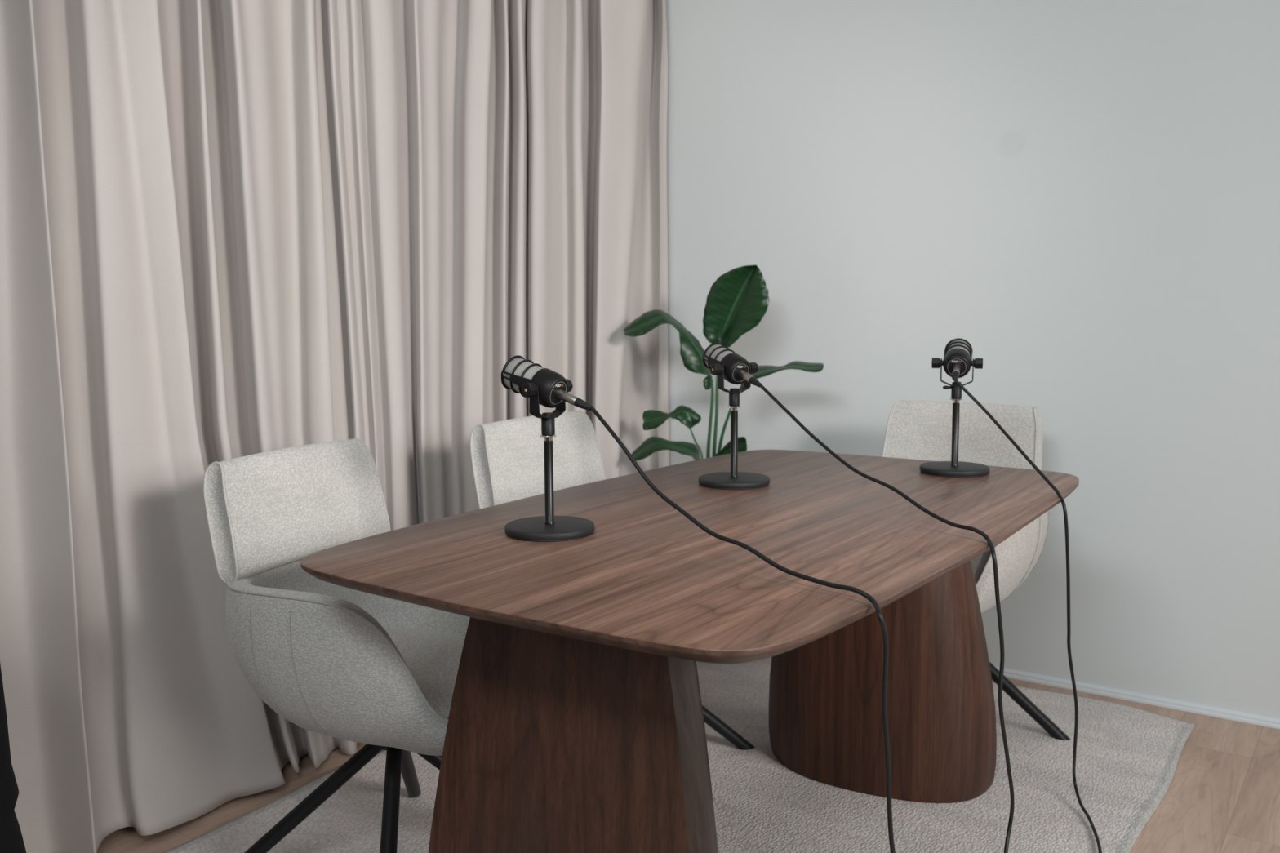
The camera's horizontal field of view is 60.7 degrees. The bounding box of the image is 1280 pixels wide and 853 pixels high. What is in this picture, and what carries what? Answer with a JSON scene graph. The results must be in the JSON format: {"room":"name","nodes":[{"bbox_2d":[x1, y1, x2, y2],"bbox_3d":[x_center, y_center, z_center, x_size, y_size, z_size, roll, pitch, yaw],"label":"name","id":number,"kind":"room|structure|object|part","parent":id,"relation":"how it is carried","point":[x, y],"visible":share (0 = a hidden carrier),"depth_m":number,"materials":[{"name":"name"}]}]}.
{"room":"studio","nodes":[
{"label":"studio","id":0,"kind":"room"},
{"bbox_2d":[97,677,1279,852],"bbox_3d":[0.595,1.110,0.759,5.200,0.080,5.100,4,8,35],"label":"floor","id":1,"kind":"structure","parent":0,"point":[1223,793],"depth_m":2.54,"materials":[{"name":"brown wood"}]},
{"bbox_2d":[164,657,1195,852],"bbox_3d":[-0.131,0.912,2.091,1.691,0.017,3.369,4,8,35],"label":"area rug","id":2,"kind":"object","parent":1,"relation":"on","point":[1127,757],"visible":0.33,"depth_m":2.51,"materials":[{"name":"grey carpet"}]},
{"bbox_2d":[0,664,26,852],"bbox_3d":[-1.188,0.591,1.773,0.276,0.714,0.344,4,8,35],"label":"equipment bag","id":3,"kind":"object","parent":2,"relation":"on","point":[11,841],"visible":1,"depth_m":1.82,"materials":[{"name":"black fabric"}]},
{"bbox_2d":[203,437,470,852],"bbox_3d":[-0.483,0.475,2.159,0.583,0.847,0.578,4,8,32],"label":"swivel chair","id":4,"kind":"object","parent":2,"relation":"on","point":[380,673],"visible":0.71,"depth_m":2.04,"materials":[{"name":"white fabric"}]},
{"bbox_3d":[-0.690,0.156,2.224,0.090,0.224,0.440,3,7,26],"label":"backrest","id":5,"kind":"part","parent":4,"relation":"part of","materials":[{"name":"white fabric"}]},
{"bbox_3d":[-0.672,0.754,2.171,0.359,0.292,0.031,-1,7,-7],"label":"leg","id":6,"kind":"part","parent":4,"relation":"part of","materials":[{"name":"black metal"}]},
{"bbox_3d":[-0.486,0.610,2.178,0.150,0.043,0.110,3,7,26],"label":"swivel plate","id":7,"kind":"part","parent":4,"relation":"part of","materials":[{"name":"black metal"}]},
{"bbox_3d":[-0.463,0.772,2.009,0.031,0.292,0.359,-1,7,-7],"label":"leg","id":8,"kind":"part","parent":4,"relation":"part of","materials":[{"name":"black metal"}]},
{"bbox_3d":[-0.508,0.729,2.379,0.031,0.292,0.359,-1,7,-7],"label":"leg","id":9,"kind":"part","parent":4,"relation":"part of","materials":[{"name":"black metal"}]},
{"bbox_3d":[-0.471,0.477,2.154,0.463,0.054,0.460,3,7,26],"label":"seat","id":10,"kind":"part","parent":4,"relation":"part of","materials":[{"name":"white fabric"}]},
{"bbox_3d":[-0.299,0.746,2.216,0.359,0.292,0.031,-1,7,-7],"label":"leg","id":11,"kind":"part","parent":4,"relation":"part of","materials":[{"name":"black metal"}]},
{"bbox_2d":[470,410,755,749],"bbox_3d":[-0.063,0.410,2.697,0.568,0.847,0.578,4,8,35],"label":"swivel chair","id":12,"kind":"object","parent":2,"relation":"on","point":[507,456],"visible":0.21,"depth_m":2.74,"materials":[{"name":"white fabric"}]},
{"bbox_3d":[-0.258,0.086,2.795,0.090,0.224,0.440,4,8,35],"label":"backrest","id":13,"kind":"part","parent":12,"relation":"part of","materials":[{"name":"white fabric"}]},
{"bbox_3d":[0.115,0.680,2.761,0.359,0.292,0.031,-1,7,-8],"label":"leg","id":14,"kind":"part","parent":12,"relation":"part of","materials":[{"name":"black metal"}]},
{"bbox_2d":[300,449,1079,852],"bbox_3d":[0.230,0.527,2.157,0.936,0.738,1.603,4,8,35],"label":"dining table","id":15,"kind":"object","parent":2,"relation":"on","point":[575,724],"visible":0.92,"depth_m":1.75,"materials":[{"name":"brown wood"}]},
{"bbox_2d":[504,434,594,542],"bbox_3d":[-0.159,0.100,1.911,0.157,0.173,0.157,4,8,35],"label":"microphone stand","id":16,"kind":"object","parent":15,"relation":"on","point":[549,527],"visible":1,"depth_m":1.90,"materials":[{"name":"black metal"}]},
{"bbox_2d":[500,355,573,435],"bbox_3d":[-0.182,-0.055,1.908,0.120,0.136,0.114,4,8,35],"label":"microphone","id":17,"kind":"object","parent":16,"relation":"attached to","point":[526,378],"visible":0.98,"depth_m":1.89,"materials":[{"name":"black metal"}]},
{"bbox_2d":[503,357,542,397],"bbox_3d":[-0.198,-0.084,1.916,0.079,0.073,0.056,4,8,35],"label":"grille","id":18,"kind":"object","parent":17,"relation":"attached to","point":[517,371],"depth_m":1.89,"materials":[{"name":"silver metal"}]},
{"bbox_3d":[-0.185,-0.062,1.856,0.024,0.024,0.027,4,8,35],"label":"tilt knob","id":19,"kind":"part","parent":17,"relation":"part of","materials":[{"name":"black plastic"}]},
{"bbox_3d":[-0.135,-0.071,1.926,0.024,0.024,0.027,4,8,35],"label":"tilt knob","id":20,"kind":"part","parent":17,"relation":"part of","materials":[{"name":"black plastic"}]},
{"bbox_2d":[555,388,895,852],"bbox_3d":[0.175,0.466,1.582,0.270,0.992,0.919,-4,7,-25],"label":"microphone cable","id":21,"kind":"object","parent":15,"relation":"on","point":[565,396],"visible":1,"depth_m":1.52,"materials":[{"name":"black rubber"}]},
{"bbox_2d":[698,405,769,489],"bbox_3d":[0.207,0.041,2.402,0.157,0.173,0.157,-4,8,-30],"label":"microphone stand","id":22,"kind":"object","parent":15,"relation":"on","point":[734,479],"visible":1,"depth_m":2.39,"materials":[{"name":"black metal"}]},
{"bbox_2d":[702,342,758,406],"bbox_3d":[0.192,-0.116,2.408,0.114,0.136,0.120,-4,8,-30],"label":"microphone","id":23,"kind":"object","parent":22,"relation":"attached to","point":[722,361],"visible":0.99,"depth_m":2.38,"materials":[{"name":"black metal"}]},
{"bbox_3d":[0.168,-0.123,2.361,0.027,0.024,0.024,-4,8,-30],"label":"tilt knob","id":24,"kind":"part","parent":23,"relation":"part of","materials":[{"name":"black plastic"}]},
{"bbox_2d":[704,344,732,366],"bbox_3d":[0.182,-0.145,2.421,0.056,0.073,0.079,-4,8,-30],"label":"grille","id":25,"kind":"object","parent":23,"relation":"attached to","point":[720,354],"depth_m":2.40,"materials":[{"name":"silver metal"}]},
{"bbox_3d":[0.243,-0.129,2.405,0.027,0.024,0.024,-4,8,-30],"label":"tilt knob","id":26,"kind":"part","parent":23,"relation":"part of","materials":[{"name":"black plastic"}]},
{"bbox_2d":[737,369,1014,852],"bbox_3d":[0.488,0.432,1.866,0.371,0.995,1.192,-1,7,-9],"label":"microphone cable","id":27,"kind":"object","parent":15,"relation":"on","point":[750,379],"visible":1,"depth_m":1.92,"materials":[{"name":"black rubber"}]},
{"bbox_2d":[920,398,990,477],"bbox_3d":[0.733,0.021,2.540,0.157,0.173,0.157,2,7,18],"label":"microphone stand","id":28,"kind":"object","parent":15,"relation":"on","point":[954,468],"visible":1,"depth_m":2.53,"materials":[{"name":"black metal"}]},
{"bbox_2d":[931,337,982,399],"bbox_3d":[0.740,-0.136,2.548,0.114,0.136,0.120,2,7,18],"label":"microphone","id":29,"kind":"object","parent":28,"relation":"attached to","point":[958,351],"visible":0.98,"depth_m":2.51,"materials":[{"name":"black metal"}]},
{"bbox_3d":[0.691,-0.147,2.534,0.027,0.024,0.024,2,7,18],"label":"tilt knob","id":30,"kind":"part","parent":29,"relation":"part of","materials":[{"name":"black plastic"}]},
{"bbox_3d":[0.713,-0.090,2.534,0.022,0.008,0.011,2,7,18],"label":"thumb lever","id":31,"kind":"part","parent":29,"relation":"part of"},
{"bbox_2d":[946,340,969,354],"bbox_3d":[0.746,-0.166,2.563,0.056,0.073,0.079,2,7,18],"label":"grille","id":32,"kind":"object","parent":29,"relation":"attached to","point":[963,346],"depth_m":2.55,"materials":[{"name":"silver metal"}]},
{"bbox_3d":[0.773,-0.145,2.508,0.027,0.024,0.024,2,7,18],"label":"tilt knob","id":33,"kind":"part","parent":29,"relation":"part of","materials":[{"name":"black plastic"}]},
{"bbox_2d":[951,364,1102,852],"bbox_3d":[0.838,0.392,2.168,0.299,0.988,0.780,0,7,2],"label":"microphone cable","id":34,"kind":"object","parent":15,"relation":"on","point":[956,371],"visible":1,"depth_m":2.32,"materials":[{"name":"black rubber"}]},
{"bbox_2d":[622,264,823,460],"bbox_3d":[0.280,0.114,3.494,0.694,1.244,0.262,4,8,35],"label":"potted plant","id":35,"kind":"object","parent":2,"relation":"on","point":[737,301],"visible":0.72,"depth_m":3.48,"materials":[{"name":"green plant"}]},
{"bbox_3d":[0.193,0.270,3.546,0.056,0.536,0.040,4,8,35],"label":"stem","id":36,"kind":"part","parent":35,"relation":"part of","materials":[{"name":"green plant"}]},
{"bbox_3d":[0.227,0.185,3.542,0.028,0.704,0.015,4,8,35],"label":"stem","id":37,"kind":"part","parent":35,"relation":"part of","materials":[{"name":"green plant"}]},
{"bbox_3d":[0.240,0.142,3.537,0.039,0.791,0.017,1,7,11],"label":"stem","id":38,"kind":"part","parent":35,"relation":"part of","materials":[{"name":"green plant"}]},
{"bbox_3d":[0.276,0.211,3.522,0.111,0.657,0.018,3,7,28],"label":"stem","id":39,"kind":"part","parent":35,"relation":"part of","materials":[{"name":"green plant"}]},
{"bbox_2d":[881,399,1070,740],"bbox_3d":[0.789,0.375,2.941,0.638,0.847,0.610,-4,8,-30],"label":"swivel chair","id":40,"kind":"object","parent":2,"relation":"on","point":[916,429],"visible":0.27,"depth_m":2.99,"materials":[{"name":"white fabric"}]},
{"bbox_3d":[0.907,0.044,3.085,0.440,0.224,0.090,4,8,35],"label":"backrest","id":41,"kind":"part","parent":40,"relation":"part of","materials":[{"name":"white fabric"}]},
{"bbox_3d":[0.770,0.378,2.924,0.460,0.054,0.463,4,8,35],"label":"seat","id":42,"kind":"part","parent":40,"relation":"part of","materials":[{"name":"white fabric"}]},
{"bbox_3d":[0.953,0.659,2.892,0.359,0.292,0.031,3,7,25],"label":"leg","id":43,"kind":"part","parent":40,"relation":"part of","materials":[{"name":"black metal"}]},
{"bbox_2d":[665,0,1279,719],"bbox_3d":[2.022,-0.476,2.636,5.200,2.620,0.100,4,8,35],"label":"wall","id":44,"kind":"structure","parent":0,"point":[1084,195],"depth_m":3.18,"materials":[{"name":"grey paint"}]},
{"bbox_2d":[995,666,1279,728],"bbox_3d":[1.998,0.819,2.737,5.000,0.023,0.016,4,8,35],"label":"baseboard","id":45,"kind":"structure","parent":44,"relation":"attached to","point":[1242,717],"depth_m":3.12,"materials":[{"name":"white paint"}]},
{"bbox_3d":[0.575,-1.572,0.449,5.200,0.080,5.100,4,8,35],"label":"ceiling","id":46,"kind":"structure","parent":0,"visible":0},
{"bbox_3d":[-0.888,-1.712,2.477,0.080,0.065,3.240,4,8,35],"label":"rail","id":47,"kind":"object","parent":46,"relation":"attached to","visible":0},
{"bbox_2d":[0,0,418,852],"bbox_3d":[-1.176,-0.362,2.133,0.178,2.544,1.989,4,8,35],"label":"curtain","id":48,"kind":"object","parent":47,"relation":"hanging from","point":[173,299],"visible":0.78,"depth_m":2.33,"materials":[{"name":"grey fabric"}]},
{"bbox_2d":[327,0,527,531],"bbox_3d":[-0.537,-0.470,3.022,0.130,2.544,0.828,4,8,35],"label":"curtain","id":49,"kind":"object","parent":47,"relation":"hanging from","point":[437,88],"visible":0.63,"depth_m":3.00,"materials":[{"name":"grey fabric"}]},
{"bbox_2d":[525,0,669,479],"bbox_3d":[-0.124,-0.541,3.614,0.144,2.544,0.767,4,8,36],"label":"curtain","id":50,"kind":"object","parent":47,"relation":"hanging from","point":[597,70],"visible":0.69,"depth_m":3.60,"materials":[{"name":"grey fabric"}]}
]}

